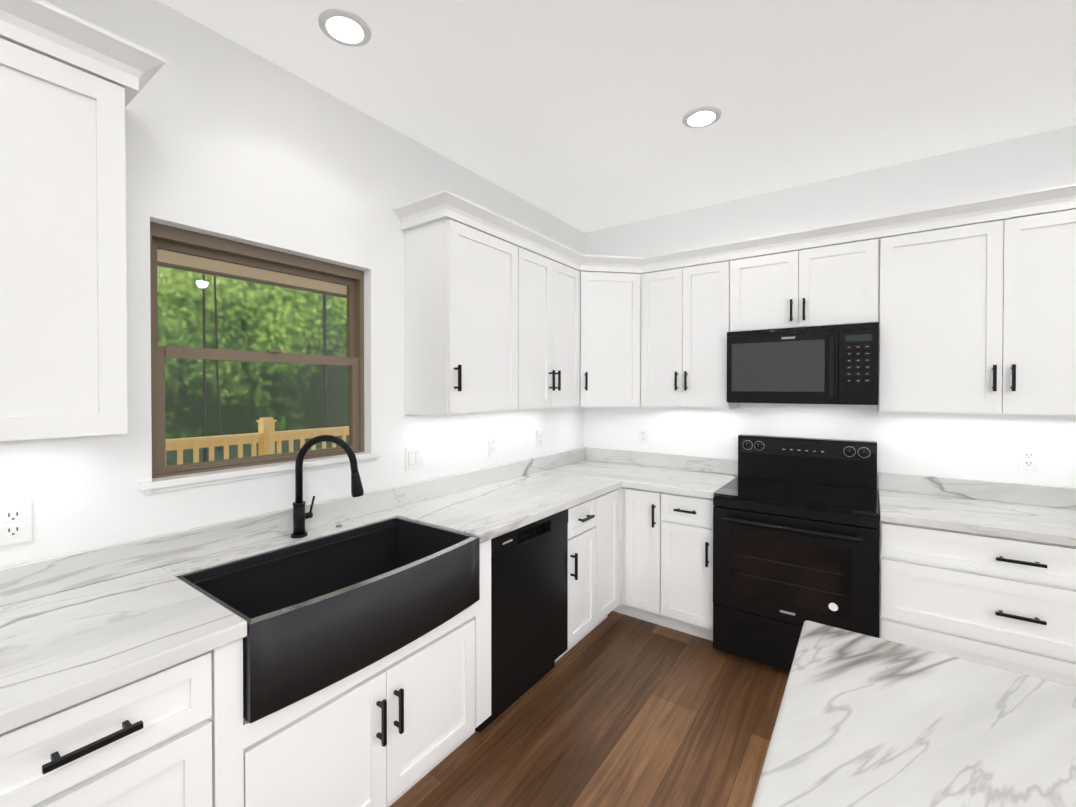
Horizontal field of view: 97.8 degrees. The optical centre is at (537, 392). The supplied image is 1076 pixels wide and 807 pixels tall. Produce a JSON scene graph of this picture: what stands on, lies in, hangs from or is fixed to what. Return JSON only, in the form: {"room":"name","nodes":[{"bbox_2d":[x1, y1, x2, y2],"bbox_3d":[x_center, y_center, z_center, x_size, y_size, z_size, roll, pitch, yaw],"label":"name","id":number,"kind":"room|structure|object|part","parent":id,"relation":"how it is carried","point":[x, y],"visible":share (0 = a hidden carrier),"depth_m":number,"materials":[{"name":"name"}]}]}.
{"room":"kitchen","nodes":[
{"label":"kitchen","id":0,"kind":"room"},
{"bbox_2d":[0,0,584,567],"bbox_3d":[-1.585,0.096,1.262,0.160,2.800,6.600,0,1,35],"label":"wall","id":1,"kind":"structure","parent":0,"point":[226,138],"depth_m":1.81,"materials":[{"name":"white paint"}]},
{"bbox_2d":[0,499,31,545],"bbox_3d":[-1.455,0.361,1.301,0.008,0.116,0.072,0,1,35],"label":"electrical outlet","id":2,"kind":"object","parent":1,"relation":"attached to","point":[15,522],"visible":1,"depth_m":1.30,"materials":[{"name":"white plastic"}]},
{"bbox_2d":[0,0,135,445],"bbox_3d":[-1.487,-0.391,0.974,0.323,1.030,0.910,0,1,35],"label":"upper cabinet","id":3,"kind":"object","parent":1,"relation":"attached to","point":[67,85],"depth_m":1.15,"materials":[{"name":"white paint"}]},
{"bbox_2d":[138,222,379,494],"bbox_3d":[-1.084,-0.127,1.928,0.157,0.914,0.910,0,1,35],"label":"window","id":4,"kind":"structure","parent":1,"relation":"in","point":[176,240],"depth_m":1.85,"materials":[{"name":"brown metal"}]},
{"bbox_3d":[-1.051,0.310,1.908,0.076,0.040,0.910,0,1,35],"label":"window stool apron","id":5,"kind":"part","parent":4,"relation":"part of","materials":[{"name":"white wood"}]},
{"bbox_2d":[0,448,584,606],"bbox_3d":[-0.731,0.520,2.313,0.020,0.102,3.856,0,1,35],"label":"backsplash","id":6,"kind":"structure","parent":1,"relation":"attached to","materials":[{"name":"stone"}]},
{"bbox_2d":[405,446,423,470],"bbox_3d":[-0.643,0.340,2.447,0.009,0.116,0.118,0,1,35],"label":"double light switch","id":7,"kind":"object","parent":1,"relation":"attached to","point":[414,457],"visible":1,"depth_m":2.44,"materials":[{"name":"white plastic"}]},
{"bbox_2d":[400,192,511,415],"bbox_3d":[-0.378,-0.406,2.541,0.323,1.030,0.591,0,1,35],"label":"upper cabinet","id":8,"kind":"object","parent":1,"relation":"attached to","point":[458,253],"depth_m":2.33,"materials":[{"name":"white paint"}]},
{"bbox_2d":[489,436,496,454],"bbox_3d":[-0.284,0.331,2.956,0.008,0.116,0.072,0,1,35],"label":"electrical outlet","id":9,"kind":"object","parent":1,"relation":"attached to","point":[492,445],"visible":1,"depth_m":2.95,"materials":[{"name":"white plastic"}]},
{"bbox_2d":[536,430,541,446],"bbox_3d":[0.009,0.327,3.370,0.008,0.116,0.072,0,1,35],"label":"electrical outlet","id":10,"kind":"object","parent":1,"relation":"attached to","point":[538,438],"visible":1,"depth_m":3.36,"materials":[{"name":"white plastic"}]},
{"bbox_2d":[512,221,583,411],"bbox_3d":[-0.027,-0.410,2.997,0.368,1.030,0.801,0,1,35],"label":"upper cabinet","id":11,"kind":"object","parent":1,"relation":"attached to","point":[548,274],"depth_m":2.87,"materials":[{"name":"white paint"}]},
{"bbox_2d":[389,611,789,806],"bbox_3d":[0.766,1.571,-0.389,6.200,0.120,7.200,0,1,35],"label":"floor","id":12,"kind":"structure","parent":0,"point":[614,709],"depth_m":2.05,"materials":[{"name":"wood"}]},
{"bbox_2d":[0,638,247,806],"bbox_3d":[-1.150,1.059,1.200,0.627,0.876,0.589,0,1,35],"label":"base cabinet","id":13,"kind":"object","parent":12,"relation":"on","point":[170,736],"depth_m":1.05,"materials":[{"name":"white paint"}]},
{"bbox_2d":[0,447,651,733],"bbox_3d":[-0.464,0.542,2.137,0.660,0.142,3.878,0,1,35],"label":"countertop","id":14,"kind":"structure","parent":13,"relation":"on","point":[82,627],"depth_m":1.39,"materials":[{"name":"stone"}]},
{"bbox_2d":[291,435,363,537],"bbox_3d":[-0.830,0.371,1.880,0.265,0.407,0.208,0,1,35],"label":"faucet","id":15,"kind":"object","parent":14,"relation":"on","point":[300,515],"visible":0.96,"depth_m":1.86,"materials":[{"name":"black metal"}]},
{"bbox_2d":[177,517,479,723],"bbox_3d":[-0.685,0.713,1.690,0.550,0.254,0.862,0,1,35],"label":"sink","id":16,"kind":"object","parent":14,"relation":"in","point":[318,614],"visible":0.94,"depth_m":1.59,"materials":[{"name":"black metal"}]},
{"bbox_2d":[240,600,479,806],"bbox_3d":[-0.762,1.172,1.749,0.627,0.640,0.871,0,1,35],"label":"base cabinet","id":17,"kind":"object","parent":12,"relation":"on","point":[390,729],"depth_m":1.52,"materials":[{"name":"white paint"}]},
{"bbox_2d":[475,509,567,732],"bbox_3d":[-0.266,1.052,2.426,0.619,0.868,0.606,0,1,35],"label":"dishwasher","id":18,"kind":"object","parent":12,"relation":"on","point":[529,604],"visible":0.52,"depth_m":2.21,"materials":[{"name":"black painted metal"},{"name":"black plastic"}]},
{"bbox_2d":[480,494,603,661],"bbox_3d":[0.013,1.044,2.844,0.627,0.876,0.386,0,1,35],"label":"base cabinet","id":19,"kind":"object","parent":12,"relation":"on","point":[585,519],"depth_m":2.64,"materials":[{"name":"white paint"}]},
{"bbox_2d":[604,487,623,619],"bbox_3d":[0.173,1.042,3.069,0.627,0.876,0.409,0,1,35],"label":"base cabinet","id":20,"kind":"object","parent":12,"relation":"on","point":[611,499],"depth_m":2.96,"materials":[{"name":"white paint"}]},
{"bbox_2d":[636,489,671,628],"bbox_3d":[0.862,1.041,3.193,0.296,0.876,0.627,0,1,35],"label":"base cabinet","id":21,"kind":"object","parent":12,"relation":"on","point":[653,508],"depth_m":2.91,"materials":[{"name":"white paint"}]},
{"bbox_2d":[672,494,713,640],"bbox_3d":[1.040,1.042,3.067,0.382,0.876,0.627,0,1,35],"label":"base cabinet","id":22,"kind":"object","parent":12,"relation":"on","point":[692,517],"depth_m":2.78,"materials":[{"name":"white paint"}]},
{"bbox_2d":[624,453,737,498],"bbox_3d":[0.962,0.533,3.103,0.554,0.142,0.654,0,1,35],"label":"countertop","id":23,"kind":"structure","parent":22,"relation":"on","point":[701,477],"depth_m":3.22,"materials":[{"name":"stone"}]},
{"bbox_2d":[713,434,877,671],"bbox_3d":[1.472,0.886,2.680,0.754,1.195,0.756,0,1,35],"label":"range","id":24,"kind":"object","parent":12,"relation":"on","point":[795,533],"visible":0.98,"depth_m":2.50,"materials":[{"name":"black metal"}]},
{"bbox_2d":[752,620,1075,806],"bbox_3d":[1.361,1.050,0.054,2.444,0.915,1.158,0,1,35],"label":"kitchen island","id":25,"kind":"object","parent":12,"relation":"on","point":[863,720],"visible":1,"depth_m":0.81,"materials":[{"name":"white marble-look quartz"},{"name":"white paint"}]},
{"bbox_2d":[877,499,1075,686],"bbox_3d":[2.209,1.050,2.240,0.947,0.876,0.627,0,1,35],"label":"base cabinet","id":26,"kind":"object","parent":12,"relation":"on","point":[1009,604],"depth_m":2.05,"materials":[{"name":"white paint"}]},
{"bbox_2d":[878,472,1075,546],"bbox_3d":[2.210,0.541,2.223,0.961,0.142,0.648,0,1,35],"label":"countertop","id":27,"kind":"structure","parent":26,"relation":"on","point":[1037,513],"depth_m":2.32,"materials":[{"name":"stone"}]},
{"bbox_2d":[158,0,1075,232],"bbox_3d":[0.766,-1.349,-0.415,6.200,0.120,7.200,0,1,35],"label":"ceiling","id":28,"kind":"structure","parent":0,"point":[572,112],"depth_m":1.98,"materials":[{"name":"white paint"}]},
{"bbox_2d":[318,8,370,46],"bbox_3d":[-0.691,-1.302,1.682,0.176,0.009,0.176,0,1,35],"label":"recessed light","id":29,"kind":"object","parent":28,"relation":"in","point":[344,27],"visible":1,"depth_m":1.67,"materials":[{"name":"white plastic"}]},
{"bbox_2d":[682,106,720,127],"bbox_3d":[0.778,-1.307,2.235,0.176,0.009,0.176,0,1,35],"label":"recessed light","id":30,"kind":"object","parent":28,"relation":"in","point":[702,117],"visible":1,"depth_m":2.22,"materials":[{"name":"white plastic"}]},
{"bbox_2d":[584,125,1075,499],"bbox_3d":[2.718,0.086,2.357,5.920,2.800,0.160,0,1,35],"label":"wall","id":31,"kind":"structure","parent":0,"point":[984,448],"depth_m":2.77,"materials":[{"name":"white paint"}]},
{"bbox_2d":[584,255,647,407],"bbox_3d":[0.469,-0.414,3.420,0.690,1.030,0.690,0,1,35],"label":"upper cabinet","id":32,"kind":"object","parent":31,"relation":"attached to","point":[615,287],"depth_m":3.24,"materials":[{"name":"white paint"}]},
{"bbox_2d":[639,429,647,443],"bbox_3d":[0.808,0.335,3.607,0.072,0.116,0.008,0,1,35],"label":"electrical outlet","id":33,"kind":"object","parent":31,"relation":"attached to","point":[643,436],"visible":1,"depth_m":3.60,"materials":[{"name":"white plastic"}]},
{"bbox_2d":[648,242,740,409],"bbox_3d":[1.014,-0.412,3.232,0.642,1.030,0.368,0,1,35],"label":"upper cabinet","id":34,"kind":"object","parent":31,"relation":"attached to","point":[690,290],"depth_m":3.08,"materials":[{"name":"white paint"}]},
{"bbox_2d":[732,216,883,331],"bbox_3d":[1.597,-0.648,2.845,0.756,0.551,0.323,0,1,35],"label":"upper cabinet","id":35,"kind":"object","parent":31,"relation":"attached to","point":[828,275],"depth_m":2.68,"materials":[{"name":"white paint"}]},
{"bbox_3d":[0.456,-0.863,1.399,2.997,0.095,3.997,0,1,35],"label":"crown","id":36,"kind":"part","parent":35,"relation":"part of","materials":[{"name":"white paint"}]},
{"bbox_2d":[727,322,878,404],"bbox_3d":[1.573,-0.154,2.814,0.754,0.432,0.406,0,1,35],"label":"microwave","id":37,"kind":"object","parent":35,"relation":"attached to","point":[834,364],"visible":1,"depth_m":2.63,"materials":[{"name":"black metal"}]},
{"bbox_2d":[584,447,1075,508],"bbox_3d":[1.582,0.514,3.052,2.943,0.102,0.020,0,1,35],"label":"backsplash","id":38,"kind":"structure","parent":31,"relation":"attached to","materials":[{"name":"stone"}]},
{"bbox_2d":[877,184,1075,417],"bbox_3d":[2.294,-0.404,2.353,0.952,1.030,0.323,0,1,35],"label":"upper cabinet","id":39,"kind":"object","parent":31,"relation":"attached to","point":[970,306],"depth_m":2.27,"materials":[{"name":"white paint"}]},
{"bbox_2d":[1018,447,1038,470],"bbox_3d":[2.511,0.341,2.402,0.072,0.116,0.008,0,1,35],"label":"electrical outlet","id":40,"kind":"object","parent":31,"relation":"attached to","point":[1028,459],"visible":1,"depth_m":2.40,"materials":[{"name":"white plastic"}]},
{"label":"outside","id":41,"kind":"structure","parent":0,"visible":0},
{"bbox_2d":[157,266,348,438],"bbox_3d":[-12.633,-8.612,13.044,0.100,24.000,80.000,0,1,35],"label":"forest","id":42,"kind":"object","parent":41,"point":[225,386],"depth_m":16.48,"materials":[{"name":"green plant"}]},
{"bbox_2d":[166,435,348,465],"bbox_3d":[-25.615,1.832,19.265,59.830,0.200,95.000,0,1,35],"label":"ground","id":43,"kind":"structure","parent":41,"point":[218,455],"depth_m":14.20,"materials":[{"name":"green plant"}]},
{"bbox_2d":[202,274,205,461],"bbox_3d":[-8.285,-6.348,11.596,0.062,16.500,0.062,0,1,14],"label":"trunk","id":44,"kind":"object","parent":43,"relation":"on","point":[203,276],"depth_m":11.63,"materials":[{"name":"brown plant"}]},
{"bbox_2d":[214,276,220,450],"bbox_3d":[-9.827,-6.372,14.162,0.068,16.501,0.381,0,1,35],"label":"trunk","id":45,"kind":"object","parent":43,"relation":"on","point":[217,366],"depth_m":14.28,"materials":[{"name":"brown plant"}]},
{"bbox_2d":[322,294,327,442],"bbox_3d":[-7.398,-6.390,16.216,0.127,16.501,0.199,0,1,20],"label":"trunk","id":46,"kind":"object","parent":43,"relation":"on","point":[323,296],"depth_m":16.24,"materials":[{"name":"brown plant"}]},
{"bbox_3d":[-2.369,1.707,3.424,3.580,0.340,14.000,0,1,35],"label":"deck","id":47,"kind":"object","parent":43,"relation":"on","visible":0},
{"bbox_2d":[157,249,346,297],"bbox_3d":[-1.940,0.159,3.106,2.530,2.760,16.000,0,1,35],"label":"porch roof","id":48,"kind":"structure","parent":47,"relation":"on","point":[208,267],"depth_m":4.05,"materials":[{"name":"beige wood"}]},
{"bbox_2d":[166,417,348,464],"bbox_3d":[-3.707,0.908,4.364,0.150,1.240,14.000,0,1,35],"label":"railing","id":49,"kind":"object","parent":47,"relation":"on","point":[230,439],"depth_m":5.20,"materials":[{"name":"brown wood"}]}
]}

